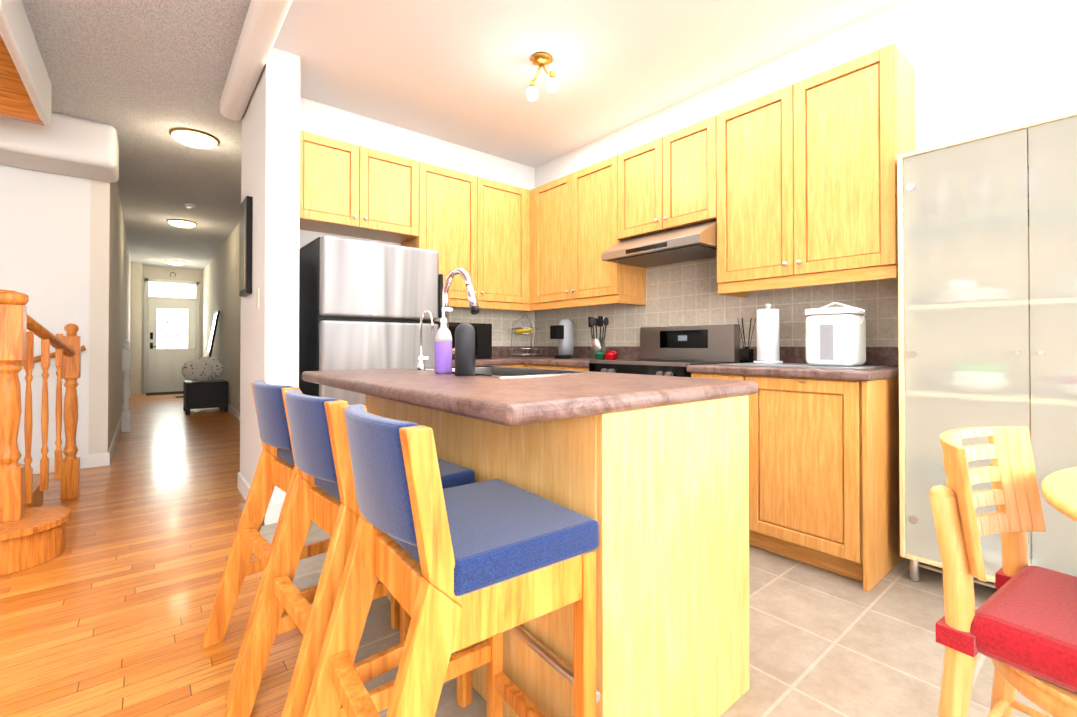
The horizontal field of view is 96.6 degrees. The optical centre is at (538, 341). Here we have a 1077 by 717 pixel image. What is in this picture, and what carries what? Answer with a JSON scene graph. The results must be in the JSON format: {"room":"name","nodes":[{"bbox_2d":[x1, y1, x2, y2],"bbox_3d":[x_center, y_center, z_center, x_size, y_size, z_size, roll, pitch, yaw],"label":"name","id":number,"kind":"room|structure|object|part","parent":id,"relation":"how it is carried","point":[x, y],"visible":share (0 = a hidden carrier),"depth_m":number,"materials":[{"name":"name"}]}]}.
{"room":"kitchen","nodes":[
{"label":"kitchen","id":0,"kind":"room"},
{"bbox_2d":[0,165,90,461],"bbox_3d":[-4.923,-0.327,3.133,2.920,2.740,0.120,0,-1,-39],"label":"wall","id":1,"kind":"structure","parent":0,"point":[45,242],"depth_m":3.86,"materials":[{"name":"white paint"}]},
{"bbox_2d":[19,345,85,365],"bbox_3d":[-4.150,0.218,3.629,1.063,0.380,0.098,0,-1,-39],"label":"handrail","id":2,"kind":"object","parent":1,"relation":"attached to","point":[38,358],"depth_m":3.77,"materials":[{"name":"brown wood"}]},
{"bbox_2d":[88,179,130,453],"bbox_3d":[-6.192,-0.292,7.078,0.120,2.740,7.830,0,-1,-39],"label":"wall","id":3,"kind":"structure","parent":0,"point":[110,288],"depth_m":4.08,"materials":[{"name":"beige paint"}]},
{"bbox_2d":[0,393,303,716],"bbox_3d":[-4.279,1.071,3.416,4.290,0.050,15.900,0,-1,-39],"label":"floor","id":4,"kind":"structure","parent":0,"point":[107,612],"depth_m":1.97,"materials":[{"name":"brown wood"}]},
{"bbox_2d":[0,289,80,575],"bbox_3d":[-3.211,0.148,2.240,1.561,1.776,1.471,0,-1,-39],"label":"staircase","id":5,"kind":"structure","parent":4,"relation":"on","point":[32,532],"depth_m":2.31,"materials":[{"name":"brown wood"}]},
{"bbox_2d":[121,342,130,431],"bbox_3d":[-4.896,0.533,5.695,0.080,1.065,0.080,0,-1,-39],"label":"post","id":6,"kind":"object","parent":4,"relation":"on","point":[126,412],"visible":1,"depth_m":5.67,"materials":[{"name":"white"}]},
{"bbox_2d":[146,391,183,397],"bbox_3d":[-7.540,1.098,9.924,0.900,0.010,1.500,0,-1,-39],"label":"rug","id":7,"kind":"object","parent":4,"relation":"on","point":[165,393],"visible":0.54,"depth_m":10.09,"materials":[{"name":"black carpet"}]},
{"bbox_2d":[182,356,227,414],"bbox_3d":[-5.186,0.656,7.429,0.568,0.850,0.650,0,-1,-39],"label":"bench","id":8,"kind":"object","parent":4,"relation":"on","point":[204,387],"visible":1,"depth_m":7.23,"materials":[{"name":"grey wood"}]},
{"bbox_2d":[182,356,223,381],"bbox_3d":[-5.155,0.421,7.378,0.548,0.381,0.307,0,-1,-39],"label":"pillow","id":9,"kind":"object","parent":8,"relation":"on","point":[204,369],"depth_m":7.29,"materials":[{"name":"white fabric"}]},
{"bbox_2d":[206,311,219,356],"bbox_3d":[-5.611,0.285,8.150,0.283,1.605,0.440,0,-1,-39],"label":"leaning mirror","id":10,"kind":"object","parent":4,"relation":"on","point":[212,335],"visible":0.36,"depth_m":8.05,"materials":[{"name":"black mirror"}]},
{"bbox_2d":[201,381,399,704],"bbox_3d":[-0.808,0.586,1.692,0.568,0.890,0.397,0,-1,-44],"label":"stool","id":11,"kind":"object","parent":4,"relation":"on","point":[276,465],"visible":0.44,"depth_m":1.65,"materials":[{"name":"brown wood"}]},
{"bbox_2d":[252,381,294,465],"bbox_3d":[-0.770,0.285,1.738,0.452,0.289,0.422,0,-1,-39],"label":"cushion","id":12,"kind":"object","parent":11,"relation":"on","point":[277,450],"depth_m":1.55,"materials":[{"name":"fabric"}]},
{"bbox_2d":[224,390,474,716],"bbox_3d":[-0.510,0.583,1.335,0.587,0.890,0.418,0,-1,-39],"label":"stool","id":13,"kind":"object","parent":4,"relation":"on","point":[323,495],"visible":0.46,"depth_m":1.23,"materials":[{"name":"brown wood"}]},
{"bbox_2d":[285,390,474,500],"bbox_3d":[-0.469,0.282,1.375,0.445,0.289,0.412,0,-1,-39],"label":"cushion","id":14,"kind":"object","parent":13,"relation":"on","point":[316,426],"depth_m":1.17,"materials":[{"name":"fabric"}]},
{"bbox_2d":[303,404,600,716],"bbox_3d":[-0.204,0.579,0.970,0.587,0.890,0.418,0,-1,-39],"label":"stool","id":15,"kind":"object","parent":4,"relation":"on","point":[454,569],"visible":0.98,"depth_m":0.89,"materials":[{"name":"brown wood"}]},
{"bbox_2d":[344,404,598,595],"bbox_3d":[-0.160,0.279,1.006,0.445,0.289,0.412,0,-1,-39],"label":"cushion","id":16,"kind":"object","parent":15,"relation":"on","point":[482,538],"depth_m":0.85,"materials":[{"name":"fabric"}]},
{"bbox_2d":[130,262,202,394],"bbox_3d":[-8.071,-0.263,10.450,1.490,2.740,0.470,0,-1,-39],"label":"wall","id":17,"kind":"structure","parent":0,"point":[140,272],"depth_m":9.98,"materials":[{"name":"beige paint"}]},
{"bbox_2d":[144,278,199,392],"bbox_3d":[-8.052,-0.127,10.551,0.970,2.470,0.091,0,-1,-39],"label":"front door","id":18,"kind":"structure","parent":17,"relation":"in","point":[171,325],"depth_m":10.53,"materials":[{"name":"white"}]},
{"bbox_2d":[202,222,240,410],"bbox_3d":[-4.666,-0.290,7.378,0.120,2.740,9.300,0,-1,-39],"label":"wall","id":19,"kind":"structure","parent":0,"point":[221,281],"depth_m":7.70,"materials":[{"name":"beige paint"}]},
{"bbox_2d":[244,47,303,503],"bbox_3d":[-1.643,-0.328,2.978,0.177,2.740,0.480,0,-1,-39],"label":"wall","id":20,"kind":"structure","parent":0,"point":[280,113],"depth_m":2.81,"materials":[{"name":"white paint"}]},
{"bbox_2d":[18,390,283,525],"bbox_3d":[-3.541,0.996,4.022,6.200,0.110,15.900,0,-1,-39],"label":"baseboard","id":21,"kind":"structure","parent":20,"relation":"attached to","point":[273,512],"depth_m":3.86,"materials":[{"name":"white wood"}]},
{"bbox_2d":[239,196,252,296],"bbox_3d":[-1.935,-0.617,3.167,0.038,0.620,0.280,0,-1,-39],"label":"picture frame","id":22,"kind":"object","parent":20,"relation":"attached to","point":[245,260],"visible":1,"depth_m":3.07,"materials":[{"name":"black plastic"}]},
{"bbox_2d":[256,288,258,308],"bbox_3d":[-1.697,-0.259,2.900,0.006,0.120,0.070,0,-1,-39],"label":"switch plate","id":23,"kind":"object","parent":20,"relation":"attached to","point":[257,290],"depth_m":2.89,"materials":[{"name":"beige plastic"}]},
{"bbox_2d":[240,99,534,476],"bbox_3d":[-1.075,-0.319,4.031,2.390,2.740,0.430,0,-1,-39],"label":"wall","id":24,"kind":"structure","parent":0,"point":[320,119],"depth_m":3.66,"materials":[{"name":"white paint"}]},
{"bbox_2d":[299,130,422,242],"bbox_3d":[-1.311,-1.053,3.391,0.845,0.556,0.330,0,-1,-39],"label":"upper cabinet","id":25,"kind":"object","parent":24,"relation":"attached to","point":[347,189],"depth_m":3.27,"materials":[{"name":"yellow wood"}]},
{"bbox_2d":[399,163,530,306],"bbox_3d":[-0.598,-0.827,3.973,1.111,0.997,0.330,0,-1,-39],"label":"upper cabinet","id":26,"kind":"object","parent":24,"relation":"attached to","point":[480,226],"depth_m":3.86,"materials":[{"name":"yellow wood"}]},
{"bbox_2d":[434,306,533,345],"bbox_3d":[-0.561,-0.302,4.208,1.350,0.890,0.008,0,-1,-39],"label":"tile backsplash","id":27,"kind":"structure","parent":24,"relation":"attached to","point":[502,321],"depth_m":4.38,"materials":[{"name":"beige tile"}]},
{"bbox_2d":[21,0,902,269],"bbox_3d":[-3.541,-1.739,4.046,6.440,0.100,16.140,0,-1,-39],"label":"ceiling","id":28,"kind":"structure","parent":0,"point":[461,72],"depth_m":2.97,"materials":[{"name":"white paint"}]},
{"bbox_2d":[0,34,43,125],"bbox_3d":[-4.213,-2.245,2.245,2.670,1.680,0.100,0,-1,-39],"label":"staircase","id":29,"kind":"structure","parent":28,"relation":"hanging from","point":[16,103],"depth_m":2.97,"materials":[{"name":"brown wood"}]},
{"bbox_2d":[0,0,51,125],"bbox_3d":[-2.753,-1.552,2.576,0.045,0.300,1.430,0,-1,-39],"label":"skirt","id":30,"kind":"object","parent":28,"relation":"attached to","point":[17,36],"visible":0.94,"depth_m":2.50,"materials":[{"name":"white paint"}]},
{"bbox_2d":[0,112,118,182],"bbox_3d":[-4.650,-1.528,2.952,3.100,0.340,0.518,0,-1,-39],"label":"bulkhead","id":31,"kind":"object","parent":28,"relation":"attached to","point":[61,144],"depth_m":3.60,"materials":[{"name":"white paint"}]},
{"bbox_2d":[165,260,185,264],"bbox_3d":[-7.444,-1.604,9.832,0.340,0.068,0.340,0,-1,-39],"label":"light","id":32,"kind":"object","parent":28,"relation":"attached to","point":[173,262],"visible":1,"depth_m":9.74,"materials":[{"name":"white glass"}]},
{"bbox_2d":[167,219,196,227],"bbox_3d":[-4.970,-1.632,6.688,0.340,0.068,0.340,0,-1,-39],"label":"light","id":33,"kind":"object","parent":28,"relation":"attached to","point":[182,223],"visible":1,"depth_m":6.60,"materials":[{"name":"white glass"}]},
{"bbox_2d":[184,203,196,207],"bbox_3d":[-4.250,-1.655,5.856,0.118,0.036,0.120,0,-1,-39],"label":"smoke detector","id":34,"kind":"object","parent":28,"relation":"attached to","point":[189,205],"visible":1,"depth_m":5.82,"materials":[{"name":"white plastic"}]},
{"bbox_2d":[169,128,219,148],"bbox_3d":[-2.838,-1.656,3.962,0.340,0.068,0.340,0,-1,-39],"label":"light","id":35,"kind":"object","parent":28,"relation":"attached to","point":[194,138],"visible":1,"depth_m":3.89,"materials":[{"name":"white glass"}]},
{"bbox_2d":[220,0,292,120],"bbox_3d":[-0.091,-1.647,0.848,0.140,0.140,6.580,0,-1,-39],"label":"ceiling bulkhead","id":36,"kind":"object","parent":28,"relation":"attached to","point":[263,22],"visible":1,"depth_m":2.61,"materials":[{"name":"white paint"}]},
{"bbox_2d":[527,52,557,100],"bbox_3d":[0.027,-1.575,2.895,0.169,0.248,0.148,0,-1,-39],"label":"kitchen ceiling light","id":37,"kind":"object","parent":28,"relation":"attached to","point":[540,60],"visible":1,"depth_m":2.88,"materials":[{"name":"gold metal"}]},
{"bbox_3d":[0.023,-1.524,2.899,0.168,0.145,0.136,0,-1,-39],"label":"bulb","id":38,"kind":"part","parent":37,"relation":"part of","materials":[{"name":"white glass"}]},
{"bbox_2d":[239,503,1052,716],"bbox_3d":[0.985,1.054,1.460,2.450,0.050,6.200,0,-1,-39],"label":"floor","id":39,"kind":"structure","parent":0,"point":[824,643],"depth_m":1.63,"materials":[{"name":"beige tile"}]},
{"bbox_2d":[299,235,442,405],"bbox_3d":[-1.153,0.202,3.256,0.772,1.685,0.662,0,-1,-39],"label":"fridge","id":40,"kind":"object","parent":39,"relation":"on","point":[364,304],"visible":0.6,"depth_m":2.96,"materials":[{"name":"silver metal"}]},
{"bbox_2d":[492,365,515,366],"bbox_3d":[-0.469,0.614,3.886,0.449,0.868,0.610,0,-1,-39],"label":"base cabinet","id":41,"kind":"object","parent":39,"relation":"on","point":[492,365],"depth_m":3.70,"materials":[{"name":"brown wood"}]},
{"bbox_2d":[452,357,522,365],"bbox_3d":[-0.596,0.159,3.760,0.690,0.040,0.649,0,-1,-39],"label":"countertop","id":42,"kind":"structure","parent":41,"relation":"on","point":[495,360],"depth_m":3.64,"materials":[{"name":"stone"}]},
{"bbox_2d":[434,322,491,359],"bbox_3d":[-0.665,-0.002,3.812,0.470,0.280,0.365,0,-1,-39],"label":"microwave","id":43,"kind":"object","parent":42,"relation":"on","point":[483,340],"visible":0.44,"depth_m":3.76,"materials":[{"name":"black plastic"}]},
{"bbox_2d":[366,398,749,716],"bbox_3d":[-0.058,0.596,1.782,0.660,0.870,1.425,0,-1,-39],"label":"kitchen island","id":44,"kind":"object","parent":39,"relation":"on","point":[649,474],"depth_m":1.19,"materials":[{"name":"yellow wood"}]},
{"bbox_2d":[302,366,757,429],"bbox_3d":[-0.159,0.172,1.703,0.920,0.103,1.465,0,-1,-39],"label":"island countertop","id":45,"kind":"structure","parent":44,"relation":"on","point":[507,398],"depth_m":1.22,"materials":[{"name":"stone"}]},
{"bbox_2d":[417,310,433,367],"bbox_3d":[-0.497,-0.010,2.143,0.047,0.261,0.133,0,-1,-39],"label":"filter faucet","id":46,"kind":"object","parent":45,"relation":"on","point":[420,362],"visible":1,"depth_m":2.17,"materials":[{"name":"silver metal"}]},
{"bbox_2d":[435,307,452,373],"bbox_3d":[-0.359,-0.004,1.816,0.068,0.249,0.066,0,-1,-39],"label":"soap bottle","id":47,"kind":"object","parent":45,"relation":"on","point":[443,350],"visible":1,"depth_m":1.79,"materials":[{"name":"purple plastic"}]},
{"bbox_2d":[442,267,478,353],"bbox_3d":[-0.336,-0.106,2.173,0.123,0.454,0.313,0,-1,-39],"label":"faucet","id":48,"kind":"object","parent":45,"relation":"on","point":[471,295],"visible":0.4,"depth_m":2.12,"materials":[{"name":"silver metal"}]},
{"bbox_2d":[455,323,474,375],"bbox_3d":[-0.261,0.027,1.702,0.072,0.186,0.072,0,-1,-39],"label":"dispenser","id":49,"kind":"object","parent":45,"relation":"on","point":[464,349],"visible":1,"depth_m":1.67,"materials":[{"name":"grey plastic"}]},
{"bbox_2d":[400,366,595,377],"bbox_3d":[-0.202,0.224,2.007,0.450,0.210,0.790,0,-1,-39],"label":"sink","id":50,"kind":"object","parent":45,"relation":"in","point":[480,371],"depth_m":2.10,"materials":[{"name":"silver metal"}]},
{"bbox_2d":[528,365,588,370],"bbox_3d":[0.356,0.613,3.681,0.610,0.868,0.708,0,-1,-39],"label":"base cabinet","id":51,"kind":"object","parent":39,"relation":"on","point":[529,366],"depth_m":3.45,"materials":[{"name":"brown wood"}]},
{"bbox_2d":[508,357,632,366],"bbox_3d":[0.143,0.160,3.917,0.646,0.040,1.344,0,-1,-39],"label":"countertop","id":52,"kind":"structure","parent":51,"relation":"on","point":[550,361],"depth_m":3.55,"materials":[{"name":"stone"}]},
{"bbox_2d":[509,315,542,357],"bbox_3d":[-0.114,-0.049,4.268,0.305,0.382,0.305,0,-1,-39],"label":"fruit stand","id":53,"kind":"object","parent":52,"relation":"on","point":[524,330],"visible":1,"depth_m":4.21,"materials":[{"name":"silver metal"}]},
{"bbox_2d":[550,318,573,358],"bbox_3d":[0.206,-0.025,3.996,0.250,0.330,0.185,0,-1,-39],"label":"coffee machine","id":54,"kind":"object","parent":52,"relation":"on","point":[562,332],"visible":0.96,"depth_m":3.93,"materials":[{"name":"silver plastic"}]},
{"bbox_2d":[588,316,608,358],"bbox_3d":[0.464,-0.028,3.719,0.173,0.330,0.131,0,-1,-39],"label":"utensil crock","id":55,"kind":"object","parent":52,"relation":"on","point":[597,344],"visible":0.92,"depth_m":3.68,"materials":[{"name":"silver metal"}]},
{"bbox_2d":[594,348,604,359],"bbox_3d":[0.466,0.094,3.591,0.097,0.084,0.098,0,-1,-39],"label":"pot","id":56,"kind":"object","parent":52,"relation":"on","point":[599,355],"visible":0.83,"depth_m":3.55,"materials":[{"name":"green ceramic"}]},
{"bbox_2d":[604,349,616,359],"bbox_3d":[0.530,0.093,3.514,0.097,0.084,0.098,0,-1,-39],"label":"pot","id":57,"kind":"object","parent":52,"relation":"on","point":[610,355],"visible":0.98,"depth_m":3.48,"materials":[{"name":"red metal"}]},
{"bbox_2d":[589,324,739,376],"bbox_3d":[0.778,0.468,3.080,0.662,1.150,0.734,0,-1,-39],"label":"range","id":58,"kind":"object","parent":39,"relation":"on","point":[671,351],"visible":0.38,"depth_m":3.10,"materials":[{"name":"silver metal"}]},
{"bbox_2d":[691,373,739,379],"bbox_3d":[1.182,0.604,2.674,0.610,0.868,0.378,0,-1,-39],"label":"base cabinet","id":59,"kind":"object","parent":39,"relation":"on","point":[697,375],"depth_m":2.51,"materials":[{"name":"brown wood"}]},
{"bbox_2d":[740,375,902,591],"bbox_3d":[1.428,0.601,2.373,0.610,0.868,0.525,0,-1,-39],"label":"base cabinet","id":60,"kind":"object","parent":39,"relation":"on","point":[824,474],"depth_m":2.14,"materials":[{"name":"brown wood"}]},
{"bbox_2d":[687,363,898,380],"bbox_3d":[1.323,0.148,2.486,0.634,0.040,0.865,0,-1,-39],"label":"countertop","id":61,"kind":"structure","parent":60,"relation":"on","point":[873,374],"depth_m":2.19,"materials":[{"name":"stone"}]},
{"bbox_2d":[492,346,898,366],"bbox_3d":[0.386,0.083,3.067,1.331,0.100,2.951,0,-1,-39],"label":"countertop lip","id":62,"kind":"structure","parent":61,"relation":"on","point":[883,356],"depth_m":3.65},
{"bbox_2d":[737,318,755,362],"bbox_3d":[1.243,-0.005,2.865,0.103,0.270,0.090,0,-1,-39],"label":"reed diffuser","id":63,"kind":"object","parent":61,"relation":"on","point":[746,354],"visible":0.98,"depth_m":2.85,"materials":[{"name":"black glass"}]},
{"bbox_2d":[725,363,887,369],"bbox_3d":[1.365,0.123,2.479,0.380,0.006,0.640,0,-1,-39],"label":"tray","id":64,"kind":"object","parent":61,"relation":"on","point":[801,365],"visible":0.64,"depth_m":2.38,"materials":[{"name":"grey plastic"}]},
{"bbox_2d":[754,303,782,363],"bbox_3d":[1.286,-0.046,2.687,0.150,0.335,0.150,0,-1,-39],"label":"paper towel","id":65,"kind":"object","parent":64,"relation":"on","point":[768,335],"visible":1,"depth_m":2.64,"materials":[{"name":"white paper"}]},
{"bbox_2d":[805,302,866,365],"bbox_3d":[1.467,-0.039,2.369,0.223,0.315,0.274,0,-1,-39],"label":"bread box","id":66,"kind":"object","parent":64,"relation":"on","point":[835,336],"visible":1,"depth_m":2.29,"materials":[{"name":"white plastic"}]},
{"bbox_2d":[897,110,1076,587],"bbox_3d":[1.963,0.107,1.896,0.370,1.850,0.800,0,-1,-39],"label":"tall cabinet","id":67,"kind":"object","parent":39,"relation":"on","point":[987,279],"visible":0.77,"depth_m":1.88,"materials":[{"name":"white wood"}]},
{"bbox_2d":[929,426,1076,716],"bbox_3d":[1.035,0.609,0.840,0.426,0.832,0.499,0,-1,-32],"label":"dining chair","id":68,"kind":"object","parent":39,"relation":"on","point":[1019,627],"visible":1,"depth_m":0.89,"materials":[{"name":"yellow wood"}]},
{"bbox_2d":[970,566,1076,692],"bbox_3d":[1.054,0.530,0.810,0.435,0.074,0.453,0,-1,-39],"label":"cushion","id":69,"kind":"object","parent":68,"relation":"on","point":[1028,625],"depth_m":0.85,"materials":[{"name":"red fabric"}]},
{"bbox_2d":[1041,467,1076,521],"bbox_3d":[1.402,0.651,0.575,1.100,0.740,1.100,0,-1,-39],"label":"dining table","id":70,"kind":"object","parent":39,"relation":"on","point":[1059,490],"visible":1,"depth_m":0.92,"materials":[{"name":"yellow wood"}]},
{"bbox_2d":[535,0,1076,187],"bbox_3d":[1.851,-0.333,2.442,0.120,2.740,6.600,0,-1,-39],"label":"wall","id":71,"kind":"structure","parent":0,"point":[982,66],"depth_m":2.26,"materials":[{"name":"white paint"}]},
{"bbox_2d":[531,156,645,306],"bbox_3d":[0.405,-0.828,3.854,0.329,0.997,1.007,0,-1,-39],"label":"upper cabinet","id":72,"kind":"object","parent":71,"relation":"attached to","point":[573,214],"depth_m":3.72,"materials":[{"name":"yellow wood"}]},
{"bbox_2d":[615,120,702,242],"bbox_3d":[0.929,-1.029,3.217,0.329,0.607,0.761,0,-1,-39],"label":"upper cabinet","id":73,"kind":"object","parent":71,"relation":"attached to","point":[659,181],"depth_m":3.12,"materials":[{"name":"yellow wood"}]},
{"bbox_2d":[601,219,716,267],"bbox_3d":[0.862,-0.637,3.159,0.500,0.175,0.760,0,-1,-39],"label":"range hood","id":74,"kind":"object","parent":73,"relation":"attached to","point":[698,241],"visible":0.83,"depth_m":3.02,"materials":[{"name":"silver metal"}]},
{"bbox_2d":[534,257,897,348],"bbox_3d":[0.902,-0.309,3.499,0.008,0.890,2.960,0,-1,-39],"label":"tile backsplash","id":75,"kind":"structure","parent":71,"relation":"attached to","point":[683,294],"depth_m":3.19,"materials":[{"name":"beige tile"}]},
{"bbox_2d":[703,43,914,290],"bbox_3d":[1.428,-0.839,2.606,0.329,0.997,0.929,0,-1,-39],"label":"upper cabinet","id":76,"kind":"object","parent":71,"relation":"attached to","point":[792,185],"depth_m":2.41,"materials":[{"name":"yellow wood"}]}
]}

